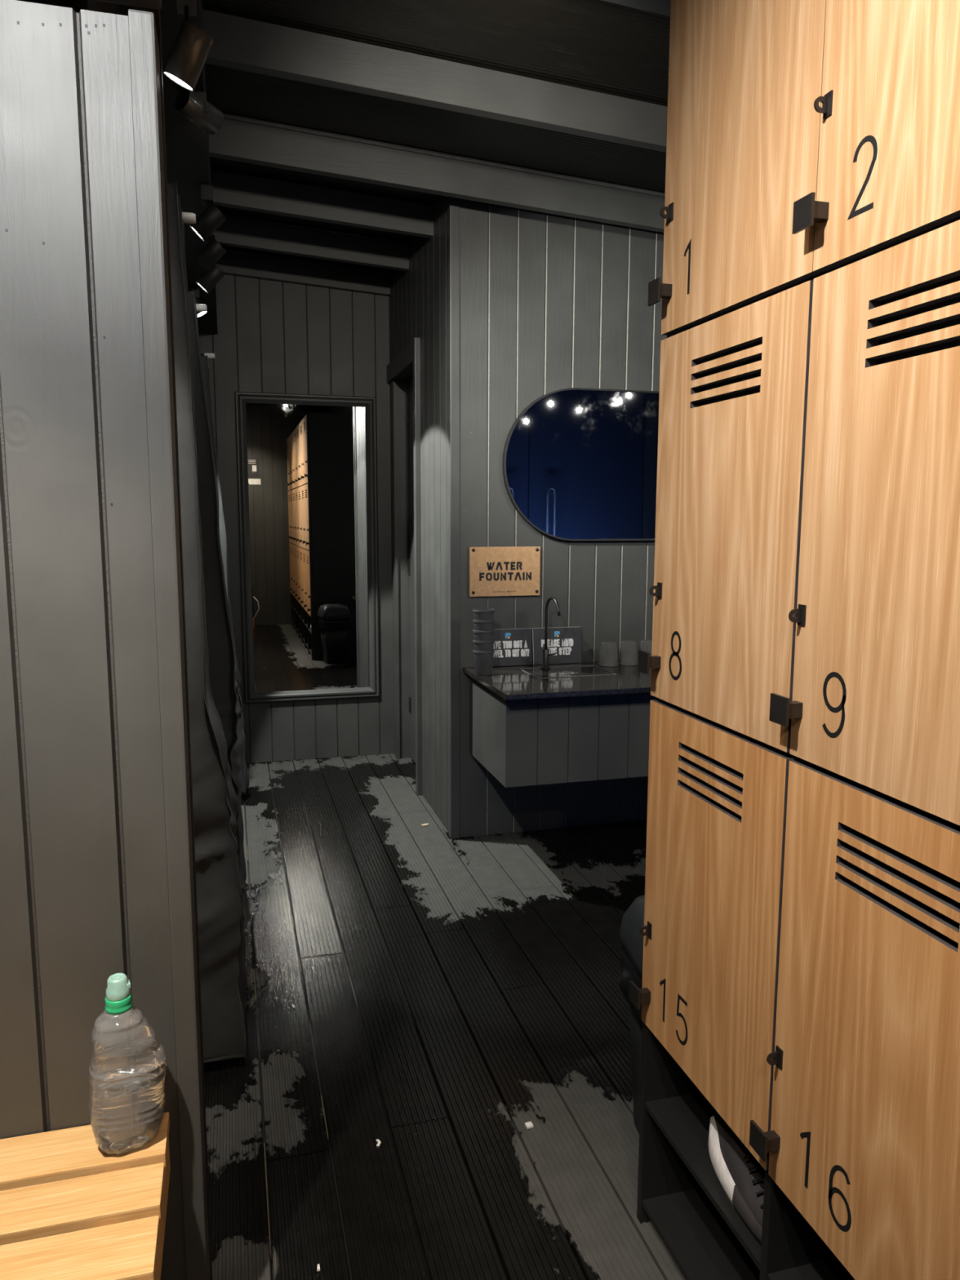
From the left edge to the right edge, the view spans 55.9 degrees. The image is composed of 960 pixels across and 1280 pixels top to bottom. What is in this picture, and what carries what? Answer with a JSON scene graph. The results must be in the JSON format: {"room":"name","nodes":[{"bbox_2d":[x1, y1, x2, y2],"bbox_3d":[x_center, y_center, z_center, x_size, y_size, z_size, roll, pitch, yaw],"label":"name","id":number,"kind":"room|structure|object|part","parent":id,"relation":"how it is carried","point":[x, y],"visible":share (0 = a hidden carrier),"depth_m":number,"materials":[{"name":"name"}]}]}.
{"room":"changing room","nodes":[
{"label":"changing room","id":0,"kind":"room"},
{"bbox_2d":[44,0,120,14],"bbox_3d":[-1.157,-0.503,3.362,0.060,3.080,3.970,-2,8,-15],"label":"wall","id":1,"kind":"structure","parent":0,"point":[77,5],"depth_m":1.38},
{"bbox_2d":[118,0,217,333],"bbox_3d":[-1.054,-1.732,3.243,0.158,0.490,3.929,-2,8,-15],"label":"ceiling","id":2,"kind":"structure","parent":1,"relation":"attached to","point":[187,144],"depth_m":2.61,"materials":[{"name":"black wood"}]},
{"bbox_2d":[163,0,213,91],"bbox_3d":[-0.574,-1.185,1.772,0.099,0.193,0.067,1,8,3],"label":"spotlight","id":3,"kind":"object","parent":1,"relation":"attached to","point":[192,46],"visible":1,"depth_m":1.76,"materials":[{"name":"black metal"}]},
{"bbox_3d":[-0.573,-1.208,1.769,0.009,0.066,0.009,-2,8,-15],"label":"stem","id":4,"kind":"part","parent":3,"relation":"part of","materials":[{"name":"black metal"}]},
{"bbox_2d":[174,88,223,135],"bbox_3d":[-0.697,-1.312,2.244,0.068,0.083,0.111,5,9,33],"label":"spotlight","id":5,"kind":"object","parent":1,"relation":"attached to","point":[193,105],"visible":0.94,"depth_m":2.22,"materials":[{"name":"black metal"}]},
{"bbox_2d":[191,286,207,317],"bbox_3d":[-1.301,-1.542,4.138,0.100,0.128,0.068,-2,8,-15],"label":"spotlight","id":6,"kind":"object","parent":1,"relation":"attached to","point":[197,298],"visible":0.46,"depth_m":4.11,"materials":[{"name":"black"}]},
{"bbox_2d":[167,182,247,1062],"bbox_3d":[-0.757,-0.006,2.455,0.183,2.284,0.333,-2,8,-18],"label":"shower curtain","id":7,"kind":"object","parent":1,"relation":"hanging from","point":[220,915],"visible":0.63,"depth_m":2.40,"materials":[{"name":"black fabric"}]},
{"bbox_3d":[-0.797,-1.144,2.448,0.052,0.027,0.027,-2,8,-15],"label":"rail","id":8,"kind":"part","parent":7,"relation":"part of","materials":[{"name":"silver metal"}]},
{"bbox_2d":[189,183,226,241],"bbox_3d":[-0.866,-1.352,2.872,0.113,0.161,0.063,-1,8,-9],"label":"spotlight","id":9,"kind":"object","parent":1,"relation":"attached to","point":[211,218],"visible":1,"depth_m":2.85,"materials":[{"name":"black metal"}]},
{"bbox_2d":[193,231,226,271],"bbox_3d":[-0.964,-1.400,3.225,0.113,0.161,0.065,0,8,-5],"label":"spotlight","id":10,"kind":"object","parent":1,"relation":"attached to","point":[213,251],"visible":0.84,"depth_m":3.20,"materials":[{"name":"black metal"}]},
{"bbox_2d":[195,264,224,293],"bbox_3d":[-1.071,-1.454,3.586,0.111,0.152,0.063,-1,8,-9],"label":"spotlight","id":11,"kind":"object","parent":1,"relation":"attached to","point":[210,278],"visible":0.78,"depth_m":3.56,"materials":[{"name":"black metal"}]},
{"bbox_2d":[188,291,246,888],"bbox_3d":[-1.045,-0.150,3.508,0.210,2.284,0.357,-2,8,-15],"label":"shower curtain","id":12,"kind":"object","parent":1,"relation":"hanging from","point":[219,623],"visible":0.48,"depth_m":3.37,"materials":[{"name":"black fabric"}]},
{"bbox_3d":[-1.088,-1.290,3.510,0.052,0.027,0.027,-2,8,-15],"label":"rail","id":13,"kind":"part","parent":12,"relation":"part of","materials":[{"name":"silver metal"}]},
{"bbox_2d":[200,352,248,795],"bbox_3d":[-1.397,-0.332,4.832,0.245,2.284,0.446,-2,8,-15],"label":"shower curtain","id":14,"kind":"object","parent":1,"relation":"hanging from","point":[240,745],"visible":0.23,"depth_m":4.71,"materials":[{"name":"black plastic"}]},
{"bbox_3d":[-1.363,-1.433,4.555,0.052,0.027,0.027,-2,8,-15],"label":"rail","id":15,"kind":"part","parent":14,"relation":"part of","materials":[{"name":"silver metal"}]},
{"bbox_2d":[0,0,186,1279],"bbox_3d":[-1.313,0.217,1.287,1.635,2.215,0.100,-2,8,-15],"label":"wall","id":16,"kind":"structure","parent":0,"point":[84,898],"depth_m":1.39,"materials":[{"name":"grey paint"}]},
{"bbox_2d":[128,8,210,1279],"bbox_3d":[-0.506,0.186,1.504,0.036,2.222,0.107,-2,8,-15],"label":"trim","id":17,"kind":"structure","parent":16,"relation":"attached to","point":[143,37],"depth_m":1.43,"materials":[{"name":"grey paint"}]},
{"bbox_2d":[143,7,212,1279],"bbox_3d":[-0.517,0.088,1.562,0.022,2.400,0.034,-2,8,-15],"label":"trim","id":18,"kind":"structure","parent":16,"relation":"attached to","point":[156,12],"depth_m":1.53,"materials":[{"name":"black wood"}]},
{"bbox_2d":[198,274,393,763],"bbox_3d":[-0.984,-0.761,5.480,1.650,3.020,0.050,-2,8,-15],"label":"wall","id":19,"kind":"structure","parent":0,"point":[273,336],"depth_m":5.37,"materials":[{"name":"grey paint"}]},
{"bbox_2d":[235,391,379,702],"bbox_3d":[-1.025,-0.540,5.456,0.820,1.834,0.031,-2,8,-15],"label":"mirror","id":20,"kind":"object","parent":19,"relation":"attached to","point":[307,467],"visible":1,"depth_m":5.46,"materials":[{"name":"grey mirror"}]},
{"bbox_2d":[17,0,670,271],"bbox_3d":[0.442,-1.747,1.952,5.700,0.416,7.550,-2,8,-15],"label":"ceiling","id":21,"kind":"structure","parent":0,"point":[598,46],"depth_m":3.01,"materials":[{"name":"black wood"}]},
{"bbox_2d":[215,248,390,296],"bbox_3d":[-1.015,-2.126,5.229,0.992,0.190,0.045,-2,8,-15],"label":"ceiling beam","id":22,"kind":"structure","parent":21,"relation":"attached to","point":[233,262],"depth_m":5.21,"materials":[{"name":"grey paint"}]},
{"bbox_2d":[214,216,408,271],"bbox_3d":[-0.861,-2.050,4.675,0.992,0.190,0.045,-2,8,-15],"label":"ceiling beam","id":23,"kind":"structure","parent":21,"relation":"attached to","point":[233,232],"depth_m":4.65,"materials":[{"name":"grey paint"}]},
{"bbox_2d":[210,170,433,238],"bbox_3d":[-0.701,-1.971,4.102,0.992,0.190,0.045,-2,8,-15],"label":"ceiling beam","id":24,"kind":"structure","parent":21,"relation":"attached to","point":[229,190],"depth_m":4.08,"materials":[{"name":"grey paint"}]},
{"bbox_2d":[202,8,667,152],"bbox_3d":[0.997,-1.758,3.233,3.792,0.367,0.045,-2,8,-15],"label":"ceiling beam","id":25,"kind":"structure","parent":21,"relation":"attached to","point":[241,43],"depth_m":2.89,"materials":[{"name":"grey paint"}]},
{"bbox_2d":[208,119,665,232],"bbox_3d":[0.797,-1.857,3.950,3.792,0.367,0.045,-2,8,-15],"label":"ceiling beam","id":26,"kind":"structure","parent":21,"relation":"attached to","point":[235,140],"depth_m":3.65,"materials":[{"name":"grey paint"}]},
{"bbox_2d":[223,113,665,197],"bbox_3d":[0.805,-1.923,3.916,3.790,0.252,0.025,-2,8,-15],"label":"trim","id":27,"kind":"structure","parent":21,"relation":"attached to","point":[229,117],"depth_m":3.63,"materials":[{"name":"black wood"}]},
{"bbox_2d":[602,0,671,16],"bbox_3d":[1.197,-1.660,2.517,3.792,0.367,0.045,-2,8,-15],"label":"ceiling beam","id":28,"kind":"structure","parent":21,"relation":"attached to","point":[658,6],"depth_m":2.31,"materials":[{"name":"grey paint"}]},
{"bbox_2d":[388,195,448,831],"bbox_3d":[-0.295,-0.673,4.849,0.100,3.020,1.545,-2,8,-15],"label":"wall","id":29,"kind":"structure","parent":0,"point":[432,252],"depth_m":4.45,"materials":[{"name":"grey paint"}]},
{"bbox_2d":[386,341,413,382],"bbox_3d":[-0.438,-1.548,5.050,0.023,0.100,0.854,-2,8,-15],"label":"trim","id":30,"kind":"structure","parent":29,"relation":"attached to","point":[404,359],"depth_m":5.02,"materials":[{"name":"grey paint"}]},
{"bbox_2d":[389,379,411,759],"bbox_3d":[-0.484,-0.408,5.566,0.104,2.300,0.145,-2,8,-15],"label":"trim","id":31,"kind":"structure","parent":29,"relation":"attached to","point":[397,388],"depth_m":5.51,"materials":[{"name":"grey paint"}]},
{"bbox_2d":[406,377,415,762],"bbox_3d":[-0.320,-0.356,5.171,0.049,2.290,0.740,-2,8,-15],"label":"door","id":32,"kind":"structure","parent":29,"relation":"in","point":[411,567],"depth_m":5.44,"materials":[{"name":"grey paint"}]},
{"bbox_2d":[413,337,422,795],"bbox_3d":[-0.280,-0.351,4.785,0.128,2.400,0.050,-2,8,-15],"label":"trim","id":33,"kind":"structure","parent":29,"relation":"attached to","point":[416,348],"depth_m":4.74,"materials":[{"name":"grey paint"}]},
{"bbox_2d":[447,196,448,826],"bbox_3d":[-0.134,-0.559,4.097,0.016,3.000,0.031,-2,8,-15],"label":"trim","id":34,"kind":"structure","parent":29,"relation":"attached to","point":[447,197],"depth_m":4.17,"materials":[{"name":"grey paint"}]},
{"bbox_2d":[204,753,686,1279],"bbox_3d":[0.444,1.233,2.361,5.777,0.080,7.550,-2,8,-15],"label":"floor","id":35,"kind":"structure","parent":0,"point":[427,994],"depth_m":2.55,"materials":[{"name":"black wood"}]},
{"bbox_2d":[0,1111,170,1279],"bbox_3d":[-1.208,1.110,1.084,1.571,0.500,0.573,-2,8,-15],"label":"bench","id":36,"kind":"object","parent":35,"relation":"on","point":[71,1209],"visible":0.92,"depth_m":1.32,"materials":[{"name":"brown wood"}]},
{"bbox_2d":[88,973,166,1154],"bbox_3d":[-0.563,0.667,1.441,0.119,0.284,0.087,-4,9,-27],"label":"water bottle","id":37,"kind":"object","parent":36,"relation":"on","point":[126,1104],"visible":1,"depth_m":1.43,"materials":[{"name":"clear plastic"}]},
{"bbox_3d":[-0.569,0.543,1.420,0.036,0.033,0.035,-4,9,-27],"label":"spout","id":38,"kind":"part","parent":37,"relation":"part of","materials":[{"name":"plastic"}]},
{"bbox_3d":[-0.463,0.899,1.261,0.023,0.076,0.560,-2,8,-15],"label":"rail","id":39,"kind":"part","parent":36,"relation":"part of","materials":[{"name":"brown wood"}]},
{"bbox_2d":[376,1139,381,1146],"bbox_3d":[-0.245,1.213,2.182,0.011,0.004,0.020,-1,8,-9],"label":"paper scrap","id":40,"kind":"object","parent":35,"relation":"on","point":[377,1140],"visible":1,"depth_m":2.18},
{"bbox_2d":[524,1121,533,1128],"bbox_3d":[0.122,1.205,2.245,0.016,0.006,0.016,-3,8,-21],"label":"paper scrap","id":41,"kind":"object","parent":35,"relation":"on","point":[529,1125],"visible":1,"depth_m":2.24,"materials":[{"name":"white paper"}]},
{"bbox_2d":[619,895,644,1133],"bbox_3d":[0.500,0.918,2.150,0.292,0.603,0.279,-1,8,-7],"label":"waste bin","id":42,"kind":"object","parent":35,"relation":"on","point":[631,939],"visible":0.23,"depth_m":2.17,"materials":[{"name":"black plastic"}]},
{"bbox_3d":[0.501,0.690,2.119,0.292,0.143,0.278,-1,8,-7],"label":"lid","id":43,"kind":"part","parent":42,"relation":"part of","materials":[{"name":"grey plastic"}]},
{"bbox_2d":[636,1022,854,1279],"bbox_3d":[0.993,1.230,0.434,0.458,0.451,3.248,-2,8,-15],"label":"shoe rack","id":44,"kind":"object","parent":35,"relation":"on","point":[680,1190],"visible":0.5,"depth_m":1.82,"materials":[{"name":"black laminate"}]},
{"bbox_3d":[0.563,1.018,1.976,0.458,0.451,0.018,-2,8,-15],"label":"panel","id":45,"kind":"part","parent":44,"relation":"part of","materials":[{"name":"black laminate"}]},
{"bbox_2d":[641,1187,759,1279],"bbox_3d":[0.995,1.405,0.454,0.456,0.012,3.220,-2,8,-15],"label":"shelf","id":46,"kind":"object","parent":44,"relation":"attached to","point":[702,1244],"depth_m":1.83,"materials":[{"name":"black laminate"}]},
{"bbox_2d":[629,698,799,1170],"bbox_3d":[0.613,0.480,1.686,0.500,0.690,0.462,-2,8,-15],"label":"locker","id":47,"kind":"object","parent":44,"relation":"on","point":[717,793],"visible":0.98,"depth_m":1.58,"materials":[{"name":"brown laminate"}]},
{"bbox_3d":[0.330,0.728,1.859,0.031,0.042,0.042,-2,8,-15],"label":"handle","id":48,"kind":"part","parent":47,"relation":"part of","materials":[{"name":"black metal"}]},
{"bbox_2d":[638,280,813,752],"bbox_3d":[0.615,-0.205,1.593,0.500,0.690,0.462,-2,8,-15],"label":"locker","id":49,"kind":"object","parent":47,"relation":"on","point":[734,385],"visible":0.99,"depth_m":1.49,"materials":[{"name":"brown laminate"}]},
{"bbox_3d":[0.332,0.043,1.766,0.031,0.042,0.042,-2,8,-15],"label":"handle","id":50,"kind":"part","parent":49,"relation":"part of","materials":[{"name":"black metal"}]},
{"bbox_2d":[648,0,826,336],"bbox_3d":[0.617,-0.891,1.499,0.500,0.690,0.462,-2,8,-15],"label":"locker","id":51,"kind":"object","parent":49,"relation":"on","point":[745,76],"visible":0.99,"depth_m":1.44,"materials":[{"name":"brown laminate"}]},
{"bbox_3d":[0.334,-0.643,1.672,0.031,0.042,0.042,-2,8,-15],"label":"handle","id":52,"kind":"part","parent":51,"relation":"part of","materials":[{"name":"black metal"}]},
{"bbox_2d":[707,1111,768,1245],"bbox_3d":[0.487,0.956,1.614,0.088,0.108,0.288,-1,8,-6],"label":"shoe","id":53,"kind":"object","parent":44,"relation":"on","point":[741,1177],"visible":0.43,"depth_m":1.61,"materials":[{"name":"white rubber"}]},
{"bbox_2d":[749,758,959,1279],"bbox_3d":[0.735,0.540,1.248,0.500,0.690,0.470,-2,8,-15],"label":"locker","id":54,"kind":"object","parent":44,"relation":"on","point":[863,1140],"visible":1,"depth_m":1.21,"materials":[{"name":"brown laminate"}]},
{"bbox_3d":[0.451,0.788,1.427,0.031,0.042,0.042,-2,8,-15],"label":"handle","id":55,"kind":"part","parent":54,"relation":"part of","materials":[{"name":"black metal"}]},
{"bbox_2d":[768,219,959,825],"bbox_3d":[0.737,-0.145,1.154,0.500,0.690,0.470,-2,8,-15],"label":"locker","id":56,"kind":"object","parent":54,"relation":"on","point":[875,704],"visible":1,"depth_m":1.15,"materials":[{"name":"brown laminate"}]},
{"bbox_3d":[0.453,0.102,1.333,0.031,0.042,0.042,-2,8,-15],"label":"handle","id":57,"kind":"part","parent":56,"relation":"part of","materials":[{"name":"black metal"}]},
{"bbox_2d":[791,0,959,274],"bbox_3d":[0.739,-0.831,1.060,0.500,0.690,0.470,-2,8,-15],"label":"locker","id":58,"kind":"object","parent":56,"relation":"on","point":[888,175],"visible":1,"depth_m":1.12,"materials":[{"name":"brown laminate"}]},
{"bbox_3d":[0.455,-0.584,1.240,0.031,0.042,0.042,-2,8,-15],"label":"handle","id":59,"kind":"part","parent":58,"relation":"part of","materials":[{"name":"black metal"}]},
{"bbox_2d":[459,198,666,837],"bbox_3d":[1.219,-0.613,4.445,2.800,3.020,0.050,-2,8,-15],"label":"wall","id":60,"kind":"structure","parent":0,"point":[548,303],"depth_m":4.11,"materials":[{"name":"grey paint"}]},
{"bbox_2d":[448,196,459,839],"bbox_3d":[-0.117,-0.555,4.063,0.043,3.000,0.042,-2,8,-15],"label":"trim","id":61,"kind":"structure","parent":60,"relation":"attached to","point":[453,202],"depth_m":4.04,"materials":[{"name":"grey paint"}]},
{"bbox_2d":[469,546,540,596],"bbox_3d":[0.115,-0.314,4.136,0.336,0.225,0.018,-2,8,-15],"label":"sign","id":62,"kind":"object","parent":60,"relation":"attached to","point":[493,571],"visible":1,"depth_m":4.13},
{"bbox_2d":[462,659,656,787],"bbox_3d":[1.332,0.322,4.222,2.742,0.408,0.679,-2,8,-15],"label":"vanity cabinet","id":63,"kind":"object","parent":60,"relation":"attached to","point":[530,725],"depth_m":3.75,"materials":[{"name":"grey wood"}]},
{"bbox_2d":[472,648,494,675],"bbox_3d":[0.017,0.097,3.955,0.095,0.108,0.095,-2,8,-15],"label":"cup","id":64,"kind":"object","parent":63,"relation":"on","point":[483,660],"visible":0.87,"depth_m":3.92,"materials":[{"name":"grey plastic"}]},
{"bbox_2d":[472,639,494,651],"bbox_3d":[0.016,0.053,3.949,0.095,0.108,0.095,-2,8,-15],"label":"cup","id":65,"kind":"object","parent":64,"relation":"on","point":[479,646],"visible":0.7,"depth_m":3.91,"materials":[{"name":"grey plastic"}]},
{"bbox_2d":[472,629,494,640],"bbox_3d":[0.016,0.009,3.943,0.095,0.108,0.095,-2,8,-15],"label":"cup","id":66,"kind":"object","parent":65,"relation":"on","point":[477,635],"visible":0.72,"depth_m":3.90,"materials":[{"name":"grey plastic"}]},
{"bbox_2d":[472,618,494,631],"bbox_3d":[0.017,-0.035,3.937,0.095,0.108,0.095,-2,8,-15],"label":"cup","id":67,"kind":"object","parent":66,"relation":"on","point":[479,625],"visible":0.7,"depth_m":3.90,"materials":[{"name":"grey plastic"}]},
{"bbox_2d":[472,608,494,620],"bbox_3d":[0.016,-0.080,3.931,0.095,0.108,0.095,-2,8,-15],"label":"cup","id":68,"kind":"object","parent":67,"relation":"on","point":[479,614],"visible":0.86,"depth_m":3.89,"materials":[{"name":"grey plastic"}]},
{"bbox_2d":[493,627,532,666],"bbox_3d":[0.130,0.034,4.178,0.229,0.170,0.025,-2,8,-15],"label":"card","id":69,"kind":"object","parent":63,"relation":"on","point":[512,646],"visible":0.79,"depth_m":4.18,"materials":[{"name":"paper"}]},
{"bbox_2d":[541,596,560,669],"bbox_3d":[0.327,-0.028,4.044,0.067,0.333,0.155,-2,8,-15],"label":"tap","id":70,"kind":"object","parent":63,"relation":"on","point":[546,654],"visible":1,"depth_m":4.09,"materials":[{"name":"black metal"}]},
{"bbox_3d":[0.323,-0.070,4.029,0.014,0.245,0.141,-3,8,-22],"label":"spout","id":71,"kind":"part","parent":70,"relation":"part of","materials":[{"name":"black metal"}]},
{"bbox_2d":[532,626,582,664],"bbox_3d":[0.362,0.026,4.242,0.241,0.170,0.025,-2,8,-15],"label":"card","id":72,"kind":"object","parent":63,"relation":"on","point":[565,642],"visible":0.98,"depth_m":4.24,"materials":[{"name":"paper"}]},
{"bbox_2d":[462,659,651,700],"bbox_3d":[1.333,0.134,4.196,2.742,0.022,0.679,-2,8,-15],"label":"countertop","id":73,"kind":"structure","parent":63,"relation":"on","point":[509,682],"depth_m":3.81,"materials":[{"name":"black stone"}]},
{"bbox_2d":[598,641,618,666],"bbox_3d":[0.600,0.064,4.208,0.095,0.108,0.095,-2,8,-15],"label":"cup","id":74,"kind":"object","parent":63,"relation":"on","point":[608,656],"visible":1,"depth_m":4.17,"materials":[{"name":"grey plastic"}]},
{"bbox_2d":[617,640,638,666],"bbox_3d":[0.697,0.060,4.239,0.095,0.108,0.095,-2,8,-15],"label":"cup","id":75,"kind":"object","parent":63,"relation":"on","point":[628,649],"visible":0.96,"depth_m":4.21,"materials":[{"name":"grey plastic"}]},
{"bbox_2d":[637,640,652,662],"bbox_3d":[0.794,0.056,4.269,0.095,0.108,0.095,-2,8,-15],"label":"cup","id":76,"kind":"object","parent":63,"relation":"on","point":[645,645],"visible":0.27,"depth_m":4.23,"materials":[{"name":"grey plastic"}]},
{"bbox_2d":[502,387,659,541],"bbox_3d":[0.633,-0.810,4.211,1.098,0.690,0.031,-2,8,-15],"label":"oval mirror","id":77,"kind":"object","parent":60,"relation":"attached to","point":[579,464],"visible":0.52,"depth_m":4.16,"materials":[{"name":"blue mirror"}]},
{"bbox_3d":[-1.291,-1.406,1.070,1.671,0.750,0.100,-2,8,-15],"label":"wall","id":78,"kind":"structure","parent":0,"visible":0},
{"bbox_2d":[93,0,161,9],"bbox_3d":[-1.270,-0.961,1.069,1.681,0.132,0.070,-2,8,-15],"label":"trim","id":79,"kind":"structure","parent":78,"relation":"attached to","point":[153,4],"depth_m":1.31,"materials":[{"name":"grey paint"}]}
]}

